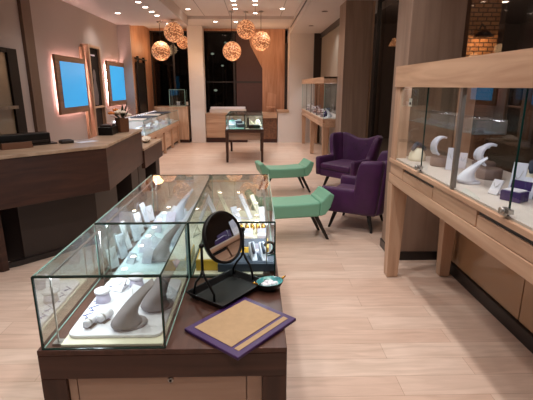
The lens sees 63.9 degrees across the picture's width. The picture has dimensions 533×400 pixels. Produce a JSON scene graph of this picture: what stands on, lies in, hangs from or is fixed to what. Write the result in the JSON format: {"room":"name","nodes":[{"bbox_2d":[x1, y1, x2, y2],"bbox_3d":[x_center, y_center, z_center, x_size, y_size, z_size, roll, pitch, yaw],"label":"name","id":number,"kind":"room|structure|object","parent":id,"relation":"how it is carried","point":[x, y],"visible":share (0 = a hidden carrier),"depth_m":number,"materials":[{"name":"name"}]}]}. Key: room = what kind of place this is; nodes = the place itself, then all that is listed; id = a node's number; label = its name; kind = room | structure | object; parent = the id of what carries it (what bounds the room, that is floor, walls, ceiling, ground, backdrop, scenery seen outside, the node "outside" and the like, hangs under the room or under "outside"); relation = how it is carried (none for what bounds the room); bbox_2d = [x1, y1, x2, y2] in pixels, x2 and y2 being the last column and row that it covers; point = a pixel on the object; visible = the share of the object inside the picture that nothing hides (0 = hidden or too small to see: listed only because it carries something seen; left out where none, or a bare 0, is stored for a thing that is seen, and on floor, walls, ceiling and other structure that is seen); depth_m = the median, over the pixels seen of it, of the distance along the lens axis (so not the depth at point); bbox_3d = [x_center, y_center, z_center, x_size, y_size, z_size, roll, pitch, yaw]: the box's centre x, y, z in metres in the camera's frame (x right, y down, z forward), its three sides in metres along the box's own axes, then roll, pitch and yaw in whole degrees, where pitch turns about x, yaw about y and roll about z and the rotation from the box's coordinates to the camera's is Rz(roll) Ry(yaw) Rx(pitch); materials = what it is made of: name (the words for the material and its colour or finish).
{"room":"shop","nodes":[
{"label":"shop","id":0,"kind":"room"},
{"bbox_2d":[0,0,153,141],"bbox_3d":[-3.428,-1.341,5.042,0.500,3.190,16.600,0,15,-1],"label":"wall","id":1,"kind":"structure","parent":0,"point":[60,27],"depth_m":7.61,"materials":[{"name":"paint"}]},
{"bbox_2d":[0,47,27,134],"bbox_3d":[-3.433,-1.146,5.281,0.100,1.490,1.660,0,15,-1],"label":"wall mirror","id":2,"kind":"object","parent":1,"relation":"attached to","point":[12,111],"visible":0.56,"depth_m":5.78,"materials":[{"name":"wood"}]},
{"bbox_2d":[17,0,46,131],"bbox_3d":[-3.489,-1.634,6.449,0.050,3.030,0.270,0,15,-1],"label":"trim","id":3,"kind":"structure","parent":1,"relation":"attached to","point":[24,11],"depth_m":6.32,"materials":[{"name":"brown wood"}]},
{"bbox_2d":[52,54,89,114],"bbox_3d":[-3.490,-2.054,7.636,0.108,0.970,1.260,0,15,-1],"label":"wall screen","id":4,"kind":"object","parent":1,"relation":"attached to","point":[69,72],"visible":1,"depth_m":7.48,"materials":[{"name":"blue glass"}]},
{"bbox_2d":[79,44,106,138],"bbox_3d":[-3.495,-2.060,8.721,0.150,2.080,0.800,0,15,-1],"label":"display niche","id":5,"kind":"object","parent":1,"relation":"attached to","point":[96,116],"visible":0.76,"depth_m":8.57,"materials":[{"name":"brown wood"}]},
{"bbox_2d":[105,60,126,105],"bbox_3d":[-3.552,-2.736,10.051,0.108,0.980,1.240,0,15,-1],"label":"wall screen","id":6,"kind":"object","parent":1,"relation":"attached to","point":[115,76],"visible":0.95,"depth_m":9.88,"materials":[{"name":"blue glass"}]},
{"bbox_2d":[134,56,148,113],"bbox_3d":[-3.277,-2.610,11.422,0.060,2.310,1.150,0,15,-1],"label":"barn door","id":7,"kind":"structure","parent":1,"relation":"in","point":[140,67],"depth_m":11.21,"materials":[{"name":"black wood"}]},
{"bbox_2d":[148,28,236,30],"bbox_3d":[-1.872,-4.896,12.291,3.000,0.060,0.120,0,15,-1],"label":"trim","id":8,"kind":"structure","parent":1,"relation":"attached to","point":[150,29],"depth_m":12.24,"materials":[{"name":"orange wood"}]},
{"bbox_2d":[187,26,206,142],"bbox_3d":[-1.975,-3.260,12.228,0.410,3.190,0.400,0,15,-1],"label":"pillar","id":9,"kind":"structure","parent":0,"point":[195,34],"depth_m":12.02,"materials":[{"name":"white paint"}]},
{"bbox_2d":[62,0,377,34],"bbox_3d":[-0.704,-2.919,4.690,5.950,0.440,16.600,0,15,-1],"label":"ceiling","id":10,"kind":"structure","parent":0,"point":[203,13],"depth_m":9.23,"materials":[{"name":"paint"}]},
{"bbox_2d":[151,21,169,60],"bbox_3d":[-2.468,-3.687,9.928,0.434,0.856,0.434,0,15,-1],"label":"pendant lamp","id":11,"kind":"object","parent":10,"relation":"hanging from","point":[160,50],"visible":1,"depth_m":9.83,"materials":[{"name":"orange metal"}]},
{"bbox_2d":[164,19,183,42],"bbox_3d":[-2.086,-3.794,9.598,0.434,0.480,0.434,0,15,-1],"label":"pendant lamp","id":12,"kind":"object","parent":10,"relation":"hanging from","point":[173,31],"visible":1,"depth_m":9.46,"materials":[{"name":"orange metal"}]},
{"bbox_2d":[177,27,187,48],"bbox_3d":[-2.376,-4.590,12.132,0.360,0.570,0.360,0,15,-1],"label":"pendant lamp","id":13,"kind":"object","parent":10,"relation":"hanging from","point":[182,43],"visible":0.6,"depth_m":12.03,"materials":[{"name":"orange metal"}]},
{"bbox_2d":[223,11,240,60],"bbox_3d":[-0.810,-3.808,9.937,0.434,1.088,0.434,0,15,-1],"label":"pendant lamp","id":14,"kind":"object","parent":10,"relation":"hanging from","point":[231,50],"visible":1,"depth_m":9.87,"materials":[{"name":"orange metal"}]},
{"bbox_2d":[237,11,254,38],"bbox_3d":[-0.477,-4.057,9.931,0.434,0.604,0.434,0,15,-1],"label":"pendant lamp","id":15,"kind":"object","parent":10,"relation":"hanging from","point":[245,28],"visible":1,"depth_m":9.80,"materials":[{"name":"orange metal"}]},
{"bbox_2d":[252,11,269,50],"bbox_3d":[-0.128,-3.921,9.925,0.434,0.864,0.434,0,15,-1],"label":"pendant lamp","id":16,"kind":"object","parent":10,"relation":"hanging from","point":[260,40],"visible":1,"depth_m":9.83,"materials":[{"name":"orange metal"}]},
{"bbox_2d":[0,140,532,399],"bbox_3d":[-0.844,0.232,5.528,5.670,0.100,16.600,0,15,-1],"label":"floor","id":17,"kind":"structure","parent":0,"point":[358,332],"depth_m":3.18,"materials":[{"name":"brown wood"}]},
{"bbox_2d":[0,129,162,271],"bbox_3d":[-1.969,-0.242,5.075,1.279,1.050,3.718,4,15,15],"label":"counter","id":18,"kind":"object","parent":17,"relation":"on","point":[50,194],"depth_m":4.07,"materials":[{"name":"brown wood"}]},
{"bbox_2d":[0,141,32,149],"bbox_3d":[-2.266,-0.494,3.873,0.060,0.059,0.260,14,20,42],"label":"wooden sign","id":19,"kind":"object","parent":18,"relation":"on","point":[18,145],"visible":1,"depth_m":3.85,"materials":[{"name":"brown wood"}]},
{"bbox_2d":[0,132,56,148],"bbox_3d":[-2.441,-0.531,3.893,0.148,0.115,0.980,14,20,42],"label":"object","id":20,"kind":"object","parent":18,"relation":"on","point":[37,138],"visible":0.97,"depth_m":4.03,"materials":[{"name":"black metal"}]},
{"bbox_2d":[0,129,141,159],"bbox_3d":[-1.978,-0.591,4.402,1.032,0.030,2.642,6,16,22],"label":"countertop","id":21,"kind":"structure","parent":18,"relation":"on","point":[102,141],"depth_m":4.02,"materials":[{"name":"beige wood"}]},
{"bbox_2d":[98,123,117,135],"bbox_3d":[-1.865,-0.835,5.031,0.160,0.115,0.300,-2,15,-6],"label":"box","id":22,"kind":"object","parent":18,"relation":"on","point":[107,128],"visible":1,"depth_m":4.90,"materials":[{"name":"black metal"}]},
{"bbox_2d":[108,103,130,132],"bbox_3d":[-1.802,-1.025,5.249,0.275,0.370,0.219,-5,16,-20],"label":"flower vase","id":23,"kind":"object","parent":18,"relation":"on","point":[123,123],"visible":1,"depth_m":5.21,"materials":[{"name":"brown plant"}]},
{"bbox_2d":[111,110,179,153],"bbox_3d":[-2.788,-1.609,10.417,0.663,0.935,3.890,0,15,-1],"label":"display counter","id":24,"kind":"object","parent":17,"relation":"on","point":[169,133],"depth_m":10.60,"materials":[{"name":"brown wood"}]},
{"bbox_2d":[37,211,286,399],"bbox_3d":[-0.415,0.634,2.587,0.941,0.640,1.850,0,15,-1],"label":"display table","id":25,"kind":"object","parent":17,"relation":"on","point":[188,368],"visible":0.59,"depth_m":1.66,"materials":[{"name":"brown wood"}]},
{"bbox_2d":[31,223,189,349],"bbox_3d":[-0.620,0.340,1.867,0.464,0.304,0.613,0,15,-1],"label":"glass case","id":26,"kind":"object","parent":25,"relation":"on","point":[173,281],"visible":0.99,"depth_m":1.65,"materials":[{"name":"glass"}]},
{"bbox_2d":[69,279,162,337],"bbox_3d":[-0.599,0.465,1.897,0.367,0.017,0.497,0,15,-1],"label":"pad","id":27,"kind":"object","parent":26,"relation":"on","point":[153,328],"visible":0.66,"depth_m":1.73,"materials":[{"name":"white fabric"}]},
{"bbox_2d":[82,313,97,328],"bbox_3d":[-0.708,0.486,1.721,0.040,0.038,0.068,4,15,13],"label":"display","id":28,"kind":"object","parent":27,"relation":"on","point":[88,322],"visible":0.97,"depth_m":1.70,"materials":[{"name":"fabric"}]},
{"bbox_2d":[94,286,110,303],"bbox_3d":[-0.733,0.426,1.912,0.069,0.055,0.069,0,15,-1],"label":"round riser","id":29,"kind":"object","parent":27,"relation":"on","point":[102,293],"visible":1,"depth_m":1.89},
{"bbox_2d":[96,308,113,323],"bbox_3d":[-0.664,0.476,1.757,0.040,0.038,0.068,6,16,23],"label":"display","id":30,"kind":"object","parent":27,"relation":"on","point":[103,317],"visible":1,"depth_m":1.74,"materials":[{"name":"fabric"}]},
{"bbox_2d":[111,278,128,292],"bbox_3d":[-0.693,0.398,2.029,0.060,0.054,0.076,5,16,18],"label":"display card","id":31,"kind":"object","parent":27,"relation":"on","point":[119,284],"visible":0.86,"depth_m":2.01,"materials":[{"name":"paper"}]},
{"bbox_2d":[111,278,153,330],"bbox_3d":[-0.537,0.417,1.710,0.179,0.176,0.115,-6,16,-21],"label":"stand","id":32,"kind":"object","parent":27,"relation":"on","point":[128,318],"visible":1,"depth_m":1.68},
{"bbox_2d":[122,284,142,302],"bbox_3d":[-0.581,0.422,1.923,0.085,0.063,0.105,9,17,29],"label":"display card","id":33,"kind":"object","parent":27,"relation":"on","point":[134,288],"visible":0.41,"depth_m":1.92,"materials":[{"name":"paper"}]},
{"bbox_2d":[128,272,143,287],"bbox_3d":[-0.626,0.388,2.055,0.073,0.055,0.073,0,15,-1],"label":"round riser","id":34,"kind":"object","parent":27,"relation":"on","point":[138,281],"visible":0.62,"depth_m":2.03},
{"bbox_2d":[140,259,179,311],"bbox_3d":[-0.461,0.367,1.850,0.179,0.201,0.115,-11,18,-35],"label":"stand","id":35,"kind":"object","parent":27,"relation":"on","point":[151,302],"visible":0.48,"depth_m":1.81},
{"bbox_2d":[94,174,210,278],"bbox_3d":[-0.642,0.105,2.747,0.464,0.304,1.201,0,15,-1],"label":"glass case","id":36,"kind":"object","parent":25,"relation":"on","point":[155,267],"visible":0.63,"depth_m":2.37,"materials":[{"name":"glass"}]},
{"bbox_2d":[105,247,119,268],"bbox_3d":[-0.833,0.311,2.299,0.044,0.108,0.060,10,18,32],"label":"display card","id":37,"kind":"object","parent":36,"relation":"on","point":[113,255],"visible":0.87,"depth_m":2.29,"materials":[{"name":"paper"}]},
{"bbox_2d":[114,233,127,258],"bbox_3d":[-0.831,0.261,2.429,0.054,0.137,0.060,6,16,21],"label":"display card","id":38,"kind":"object","parent":36,"relation":"on","point":[122,252],"visible":0.94,"depth_m":2.42,"materials":[{"name":"paper"}]},
{"bbox_2d":[119,221,131,249],"bbox_3d":[-0.853,0.212,2.557,0.065,0.166,0.060,3,15,9],"label":"display card","id":39,"kind":"object","parent":36,"relation":"on","point":[123,229],"visible":0.78,"depth_m":2.55,"materials":[{"name":"paper"}]},
{"bbox_2d":[126,251,137,264],"bbox_3d":[-0.743,0.320,2.365,0.055,0.059,0.052,8,17,28],"label":"display card","id":40,"kind":"object","parent":36,"relation":"on","point":[131,259],"visible":1,"depth_m":2.35,"materials":[{"name":"paper"}]},
{"bbox_2d":[130,224,141,241],"bbox_3d":[-0.831,0.203,2.705,0.044,0.108,0.060,10,18,32],"label":"display card","id":41,"kind":"object","parent":36,"relation":"on","point":[135,230],"visible":0.84,"depth_m":2.70,"materials":[{"name":"paper"}]},
{"bbox_2d":[133,212,144,232],"bbox_3d":[-0.853,0.153,2.835,0.054,0.137,0.060,6,16,21],"label":"display card","id":42,"kind":"object","parent":36,"relation":"on","point":[137,218],"visible":0.6,"depth_m":2.83,"materials":[{"name":"paper"}]},
{"bbox_2d":[139,202,150,227],"bbox_3d":[-0.851,0.104,2.963,0.065,0.166,0.060,3,15,9],"label":"display card","id":43,"kind":"object","parent":36,"relation":"on","point":[144,215],"visible":0.97,"depth_m":2.96,"materials":[{"name":"paper"}]},
{"bbox_2d":[139,239,151,252],"bbox_3d":[-0.713,0.269,2.533,0.067,0.071,0.076,2,15,7],"label":"display card","id":44,"kind":"object","parent":36,"relation":"on","point":[145,243],"visible":0.88,"depth_m":2.52,"materials":[{"name":"paper"}]},
{"bbox_2d":[141,249,153,263],"bbox_3d":[-0.659,0.310,2.380,0.055,0.071,0.076,2,15,7],"label":"display card","id":45,"kind":"object","parent":36,"relation":"on","point":[147,253],"visible":0.98,"depth_m":2.37,"materials":[{"name":"paper"}]},
{"bbox_2d":[145,205,154,220],"bbox_3d":[-0.853,0.095,3.110,0.044,0.108,0.060,10,18,32],"label":"display card","id":46,"kind":"object","parent":36,"relation":"on","point":[149,209],"visible":0.83,"depth_m":3.10,"materials":[{"name":"paper"}]},
{"bbox_2d":[152,221,181,261],"bbox_3d":[-0.566,0.232,2.401,0.186,0.206,0.120,-6,16,-21],"label":"stand","id":47,"kind":"object","parent":36,"relation":"on","point":[161,253],"visible":0.84,"depth_m":2.37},
{"bbox_2d":[165,212,175,221],"bbox_3d":[-0.687,0.124,3.075,0.067,0.071,0.076,2,15,7],"label":"display card","id":48,"kind":"object","parent":36,"relation":"on","point":[170,216],"visible":0.8,"depth_m":3.06,"materials":[{"name":"paper"}]},
{"bbox_2d":[171,211,191,244],"bbox_3d":[-0.528,0.173,2.643,0.172,0.196,0.102,-6,16,-21],"label":"stand","id":49,"kind":"object","parent":36,"relation":"on","point":[177,234],"visible":0.31,"depth_m":2.61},
{"bbox_2d":[173,188,193,221],"bbox_3d":[-0.619,0.035,3.102,0.186,0.226,0.102,-4,16,-16],"label":"stand","id":50,"kind":"object","parent":36,"relation":"on","point":[179,209],"visible":0.88,"depth_m":3.08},
{"bbox_2d":[185,211,265,308],"bbox_3d":[-0.187,0.254,2.007,0.234,0.392,0.327,11,18,35],"label":"vanity mirror","id":51,"kind":"object","parent":25,"relation":"on","point":[222,234],"visible":0.96,"depth_m":2.02,"materials":[{"name":"black metal"}]},
{"bbox_2d":[185,268,265,308],"bbox_3d":[-0.187,0.427,2.053,0.234,0.034,0.326,11,18,35],"label":"tray","id":52,"kind":"object","parent":51,"relation":"attached to","point":[231,285],"depth_m":2.07,"materials":[{"name":"black metal"}]},
{"bbox_2d":[188,174,275,277],"bbox_3d":[-0.189,0.102,2.758,0.442,0.304,1.201,0,15,-1],"label":"glass case","id":53,"kind":"object","parent":25,"relation":"on","point":[202,210],"visible":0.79,"depth_m":2.46,"materials":[{"name":"glass"}]},
{"bbox_2d":[196,248,217,270],"bbox_3d":[-0.316,0.314,2.374,0.120,0.063,0.240,0,15,-1],"label":"tray","id":54,"kind":"object","parent":53,"relation":"on","point":[209,264],"visible":0.34,"depth_m":2.26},
{"bbox_2d":[216,189,229,212],"bbox_3d":[-0.337,0.027,3.180,0.137,0.203,0.055,5,16,18],"label":"display card","id":55,"kind":"object","parent":53,"relation":"on","point":[221,199],"visible":0.75,"depth_m":3.17,"materials":[{"name":"paper"}]},
{"bbox_2d":[230,206,242,223],"bbox_3d":[-0.224,0.110,3.025,0.055,0.124,0.108,-13,20,-40],"label":"display card","id":56,"kind":"object","parent":53,"relation":"on","point":[234,210],"visible":0.69,"depth_m":3.01,"materials":[{"name":"paper"}]},
{"bbox_2d":[238,194,252,219],"bbox_3d":[-0.172,0.048,3.143,0.134,0.182,0.055,6,16,23],"label":"display card","id":57,"kind":"object","parent":53,"relation":"on","point":[241,197],"visible":0.98,"depth_m":3.13,"materials":[{"name":"paper"}]},
{"bbox_2d":[218,253,273,271],"bbox_3d":[-0.108,0.335,2.323,0.300,0.048,0.160,0,15,-1],"label":"tray","id":58,"kind":"object","parent":53,"relation":"on","point":[259,265],"visible":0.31,"depth_m":2.25,"materials":[{"name":"blue fabric"}]},
{"bbox_2d":[249,242,256,260],"bbox_3d":[-0.073,0.273,2.308,0.030,0.079,0.099,-4,15,-13],"label":"ramp","id":59,"kind":"object","parent":58,"relation":"on","point":[252,251],"visible":1,"depth_m":2.30,"materials":[{"name":"white plastic"}]},
{"bbox_2d":[259,242,267,260],"bbox_3d":[-0.018,0.273,2.309,0.030,0.079,0.099,-4,15,-13],"label":"ramp","id":60,"kind":"object","parent":58,"relation":"on","point":[262,250],"visible":1,"depth_m":2.30,"materials":[{"name":"white plastic"}]},
{"bbox_2d":[246,194,259,217],"bbox_3d":[-0.095,0.043,3.197,0.121,0.164,0.055,8,17,28],"label":"display card","id":61,"kind":"object","parent":53,"relation":"on","point":[253,200],"visible":0.84,"depth_m":3.18,"materials":[{"name":"white"}]},
{"bbox_2d":[240,238,268,252],"bbox_3d":[-0.074,0.273,2.576,0.170,0.038,0.160,0,15,-1],"label":"tray","id":62,"kind":"object","parent":53,"relation":"on","point":[246,240],"visible":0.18,"depth_m":2.58,"materials":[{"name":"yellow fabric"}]},
{"bbox_2d":[185,297,295,359],"bbox_3d":[-0.103,0.513,1.763,0.300,0.016,0.355,12,19,38],"label":"pad","id":63,"kind":"object","parent":25,"relation":"on","point":[240,327],"visible":1,"depth_m":1.73,"materials":[{"name":"beige fabric"}]},
{"bbox_2d":[252,275,285,290],"bbox_3d":[0.014,0.409,2.079,0.135,0.055,0.129,4,16,16],"label":"shell bowl","id":64,"kind":"object","parent":25,"relation":"on","point":[279,280],"visible":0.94,"depth_m":2.08,"materials":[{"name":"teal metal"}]},
{"bbox_2d":[154,106,191,142],"bbox_3d":[-2.735,-2.239,12.591,0.975,1.030,0.590,0,15,-1],"label":"base cabinet","id":65,"kind":"object","parent":17,"relation":"on","point":[184,113],"visible":0.58,"depth_m":12.28,"materials":[{"name":"brown wood"}]},
{"bbox_2d":[169,89,186,106],"bbox_3d":[-2.551,-2.954,12.361,0.455,0.484,0.382,0,15,-1],"label":"glass case","id":66,"kind":"object","parent":65,"relation":"on","point":[170,90],"visible":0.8,"depth_m":12.28,"materials":[{"name":"clear glass"}]},
{"bbox_2d":[205,112,247,141],"bbox_3d":[-1.161,-2.163,12.692,1.215,0.830,0.630,0,15,-1],"label":"base cabinet","id":67,"kind":"object","parent":17,"relation":"on","point":[215,122],"visible":0.42,"depth_m":12.38,"materials":[{"name":"brown wood"}]},
{"bbox_2d":[210,107,245,112],"bbox_3d":[-1.149,-2.700,12.761,1.080,0.170,0.200,0,15,-1],"label":"window bench","id":68,"kind":"object","parent":67,"relation":"on","point":[212,109],"visible":0.92,"depth_m":12.67,"materials":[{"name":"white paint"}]},
{"bbox_2d":[225,123,263,161],"bbox_3d":[-0.489,-1.372,9.975,0.820,0.705,1.700,0,15,-1],"label":"display table","id":69,"kind":"object","parent":17,"relation":"on","point":[231,135],"visible":0.71,"depth_m":9.15,"materials":[{"name":"brown wood"}]},
{"bbox_2d":[226,111,245,129],"bbox_3d":[-0.684,-1.854,9.840,0.398,0.302,1.666,0,15,-1],"label":"glass case","id":70,"kind":"object","parent":69,"relation":"on","point":[231,113],"visible":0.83,"depth_m":9.30,"materials":[{"name":"glass"}]},
{"bbox_2d":[245,111,262,129],"bbox_3d":[-0.289,-1.857,9.850,0.388,0.302,1.666,0,15,-1],"label":"glass case","id":71,"kind":"object","parent":69,"relation":"on","point":[248,113],"visible":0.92,"depth_m":9.49,"materials":[{"name":"glass"}]},
{"bbox_2d":[262,112,276,142],"bbox_3d":[0.089,-2.150,12.587,0.440,0.860,0.480,0,15,-1],"label":"base cabinet","id":72,"kind":"object","parent":17,"relation":"on","point":[269,118],"visible":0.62,"depth_m":12.38,"materials":[{"name":"brown wood"}]},
{"bbox_2d":[266,93,275,111],"bbox_3d":[0.143,-2.843,12.448,0.290,0.549,0.265,0,15,-1],"label":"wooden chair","id":73,"kind":"object","parent":72,"relation":"on","point":[271,99],"visible":1,"depth_m":12.53,"materials":[{"name":"orange wood"}]},
{"bbox_2d":[255,158,313,194],"bbox_3d":[0.271,-0.370,6.638,0.856,0.490,0.352,-4,15,-14],"label":"upholstered bench","id":74,"kind":"object","parent":17,"relation":"on","point":[302,169],"visible":0.91,"depth_m":6.50,"materials":[{"name":"green fabric"}]},
{"bbox_2d":[245,186,333,238],"bbox_3d":[0.237,0.154,4.623,0.901,0.516,0.370,-3,15,-11],"label":"upholstered bench","id":75,"kind":"object","parent":17,"relation":"on","point":[314,205],"visible":0.67,"depth_m":4.48,"materials":[{"name":"green fabric"}]},
{"bbox_2d":[301,77,336,154],"bbox_3d":[1.291,-1.991,10.227,0.510,1.770,4.000,0,15,-1],"label":"display case","id":76,"kind":"object","parent":17,"relation":"on","point":[319,94],"depth_m":9.82,"materials":[{"name":"brown wood"}]},
{"bbox_2d":[316,132,382,184],"bbox_3d":[1.331,-0.622,6.890,0.783,0.846,0.943,-14,20,-42],"label":"armchair","id":77,"kind":"object","parent":17,"relation":"on","point":[347,151],"visible":0.77,"depth_m":6.94,"materials":[{"name":"purple fabric"}]},
{"bbox_2d":[321,159,353,172],"bbox_3d":[1.273,-0.550,6.852,0.596,0.100,0.573,-14,20,-42],"label":"seat cushion","id":78,"kind":"object","parent":77,"relation":"on","point":[327,165],"depth_m":6.76,"materials":[{"name":"purple fabric"}]},
{"bbox_2d":[322,150,387,233],"bbox_3d":[1.137,-0.116,4.996,0.783,0.846,0.944,8,17,28],"label":"armchair","id":79,"kind":"object","parent":17,"relation":"on","point":[363,194],"visible":0.7,"depth_m":4.63,"materials":[{"name":"purple fabric"}]},
{"bbox_2d":[336,184,354,188],"bbox_3d":[1.067,-0.069,5.049,0.596,0.100,0.573,8,17,28],"label":"seat cushion","id":80,"kind":"object","parent":79,"relation":"on","point":[352,186],"depth_m":5.23,"materials":[{"name":"purple fabric"}]},
{"bbox_2d":[380,238,436,259],"bbox_3d":[1.416,0.481,4.237,0.475,0.085,0.392,0,15,-1],"label":"baseboard","id":81,"kind":"structure","parent":17,"relation":"on","point":[404,255],"depth_m":4.05,"materials":[{"name":"black wood"}]},
{"bbox_2d":[384,48,532,284],"bbox_3d":[1.354,0.363,1.459,0.629,1.745,4.365,0,15,-1],"label":"display case","id":82,"kind":"object","parent":17,"relation":"on","point":[495,101],"depth_m":2.66,"materials":[{"name":"brown wood"}]},
{"bbox_2d":[408,141,426,161],"bbox_3d":[1.157,-0.376,3.268,0.132,0.144,0.128,-3,15,-11],"label":"stand","id":83,"kind":"object","parent":82,"relation":"on","point":[415,154],"visible":0.95,"depth_m":3.23,"materials":[{"name":"beige stone"}]},
{"bbox_2d":[430,136,446,166],"bbox_3d":[1.251,-0.350,3.044,0.148,0.210,0.148,-2,15,-6],"label":"bust","id":84,"kind":"object","parent":82,"relation":"on","point":[437,160],"visible":0.89,"depth_m":3.01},
{"bbox_2d":[445,148,453,169],"bbox_3d":[1.262,-0.277,2.892,0.075,0.149,0.043,12,19,37],"label":"display card","id":85,"kind":"object","parent":82,"relation":"on","point":[449,160],"visible":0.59,"depth_m":2.90,"materials":[{"name":"paper"}]},
{"bbox_2d":[458,153,467,168],"bbox_3d":[1.364,-0.274,2.962,0.050,0.106,0.054,12,19,37],"label":"display card","id":86,"kind":"object","parent":82,"relation":"on","point":[463,156],"visible":0.91,"depth_m":2.95,"materials":[{"name":"paper"}]},
{"bbox_2d":[457,157,487,184],"bbox_3d":[1.195,-0.177,2.499,0.166,0.156,0.120,6,16,23],"label":"stand","id":87,"kind":"object","parent":82,"relation":"on","point":[467,176],"visible":0.98,"depth_m":2.47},
{"bbox_2d":[471,146,495,166],"bbox_3d":[1.461,-0.279,2.861,0.148,0.166,0.148,-7,17,-25],"label":"bust","id":88,"kind":"object","parent":82,"relation":"on","point":[487,162],"visible":0.38,"depth_m":2.83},
{"bbox_2d":[476,143,502,180],"bbox_3d":[1.377,-0.240,2.621,0.148,0.215,0.148,2,15,8],"label":"bust","id":89,"kind":"object","parent":82,"relation":"on","point":[484,172],"visible":0.89,"depth_m":2.59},
{"bbox_2d":[488,179,504,194],"bbox_3d":[1.219,-0.069,2.257,0.067,0.076,0.055,-7,17,-25],"label":"display card","id":90,"kind":"object","parent":82,"relation":"on","point":[495,189],"visible":1,"depth_m":2.25,"materials":[{"name":"paper"}]},
{"bbox_2d":[500,179,532,202],"bbox_3d":[1.244,-0.045,2.126,0.100,0.094,0.100,-9,17,-30],"label":"jewelry box","id":91,"kind":"object","parent":82,"relation":"on","point":[521,188],"visible":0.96,"depth_m":2.11,"materials":[{"name":"purple fabric"}]},
{"bbox_2d":[503,187,526,192],"bbox_3d":[1.235,-0.050,2.120,0.066,0.006,0.084,-9,17,-30],"label":"cushion","id":92,"kind":"object","parent":91,"relation":"on","point":[516,189],"depth_m":2.12,"materials":[{"name":"white fabric"}]},
{"bbox_2d":[508,162,528,187],"bbox_3d":[1.338,-0.117,2.267,0.063,0.161,0.070,-12,19,-38],"label":"display card","id":93,"kind":"object","parent":82,"relation":"on","point":[522,168],"visible":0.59,"depth_m":2.25,"materials":[{"name":"paper"}]},
{"bbox_2d":[248,32,313,142],"bbox_3d":[-0.794,-3.280,12.615,5.150,3.030,1.100,0,15,-1],"label":"wall","id":94,"kind":"structure","parent":0,"point":[300,46],"depth_m":12.14,"materials":[{"name":"white paint"}]},
{"bbox_2d":[149,31,189,106],"bbox_3d":[-2.767,-3.757,12.617,1.240,2.360,0.055,0,15,-1],"label":"window","id":95,"kind":"structure","parent":94,"relation":"in","point":[173,72],"depth_m":12.62,"materials":[{"name":"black glass"}]},
{"bbox_2d":[204,31,261,112],"bbox_3d":[-0.998,-3.768,12.656,1.900,2.360,0.060,0,15,-1],"label":"window","id":96,"kind":"structure","parent":94,"relation":"in","point":[220,72],"depth_m":12.65,"materials":[{"name":"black glass"}]},
{"bbox_2d":[236,33,261,110],"bbox_3d":[-0.498,-3.762,12.655,0.790,2.240,0.020,0,15,-1],"label":"door","id":97,"kind":"structure","parent":96,"relation":"attached to","point":[248,67],"depth_m":12.68,"materials":[{"name":"brown wood"}]},
{"bbox_2d":[249,29,284,111],"bbox_3d":[-0.013,-3.797,12.652,1.100,2.370,0.080,0,15,-1],"label":"wood panel","id":98,"kind":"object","parent":94,"relation":"attached to","point":[271,60],"depth_m":12.58,"materials":[{"name":"orange wood"}]},
{"bbox_2d":[284,43,287,108],"bbox_3d":[0.579,-3.619,12.663,0.080,1.940,0.100,0,15,-1],"label":"trim","id":99,"kind":"structure","parent":94,"relation":"attached to","point":[286,44],"depth_m":12.58,"materials":[{"name":"brown wood"}]},
{"bbox_2d":[319,26,338,152],"bbox_3d":[1.705,-2.612,10.113,0.280,3.030,4.200,0,15,-1],"label":"wall","id":100,"kind":"structure","parent":0,"point":[330,42],"depth_m":10.50,"materials":[{"name":"beige paint"}]},
{"bbox_2d":[313,18,339,142],"bbox_3d":[1.470,-2.594,10.122,0.210,2.990,4.220,0,15,-1],"label":"trim","id":101,"kind":"structure","parent":100,"relation":"attached to","point":[318,37],"depth_m":11.77,"materials":[{"name":"brown wood"}]},
{"bbox_2d":[365,1,375,137],"bbox_3d":[1.819,-2.007,7.845,0.048,3.030,0.500,0,15,-1],"label":"trim","id":102,"kind":"structure","parent":100,"relation":"attached to","point":[374,2],"depth_m":7.50,"materials":[{"name":"brown wood"}]},
{"bbox_2d":[335,0,373,137],"bbox_3d":[1.563,-1.999,7.814,0.460,3.030,0.550,0,15,-1],"label":"column","id":103,"kind":"structure","parent":0,"point":[356,16],"depth_m":7.47,"materials":[{"name":"brown wood"}]},
{"bbox_2d":[382,0,467,251],"bbox_3d":[1.416,-0.942,3.858,0.454,3.030,0.370,0,15,-1],"label":"pillar wood","id":104,"kind":"structure","parent":0,"point":[427,30],"depth_m":3.70,"materials":[{"name":"brown wood"}]},
{"bbox_3d":[1.820,0.955,0.689,0.140,1.000,6.750,0,15,-1],"label":"wall","id":105,"kind":"structure","parent":0,"visible":0},
{"bbox_2d":[452,0,471,145],"bbox_3d":[1.755,-0.493,0.316,0.030,2.020,6.810,0,15,-1],"label":"trim","id":106,"kind":"structure","parent":105,"relation":"in","point":[469,5],"depth_m":3.57,"materials":[{"name":"brown wood"}]},
{"bbox_2d":[449,261,532,353],"bbox_3d":[1.721,1.396,0.779,0.060,0.100,6.700,0,15,-1],"label":"baseboard","id":107,"kind":"structure","parent":105,"relation":"attached to","point":[499,312],"depth_m":3.05,"materials":[{"name":"black wood"}]},
{"bbox_2d":[451,230,532,332],"bbox_3d":[1.704,0.743,1.629,0.035,0.715,4.680,0,15,-1],"label":"wall panel","id":108,"kind":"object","parent":105,"relation":"attached to","point":[508,288],"depth_m":3.07,"materials":[{"name":"beige laminate"}]},
{"label":"outside","id":109,"kind":"structure","parent":0,"visible":0},
{"bbox_2d":[367,0,532,137],"bbox_3d":[4.926,-1.418,4.923,6.300,3.800,18.000,0,15,-1],"label":"wall","id":110,"kind":"structure","parent":109,"point":[518,31],"depth_m":12.65,"materials":[{"name":"paint"}]},
{"bbox_2d":[369,0,507,156],"bbox_3d":[1.958,-1.410,5.668,0.060,3.060,3.980,0,15,-1],"label":"window","id":111,"kind":"structure","parent":110,"relation":"in","point":[487,17],"depth_m":6.60,"materials":[{"name":"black glass"}]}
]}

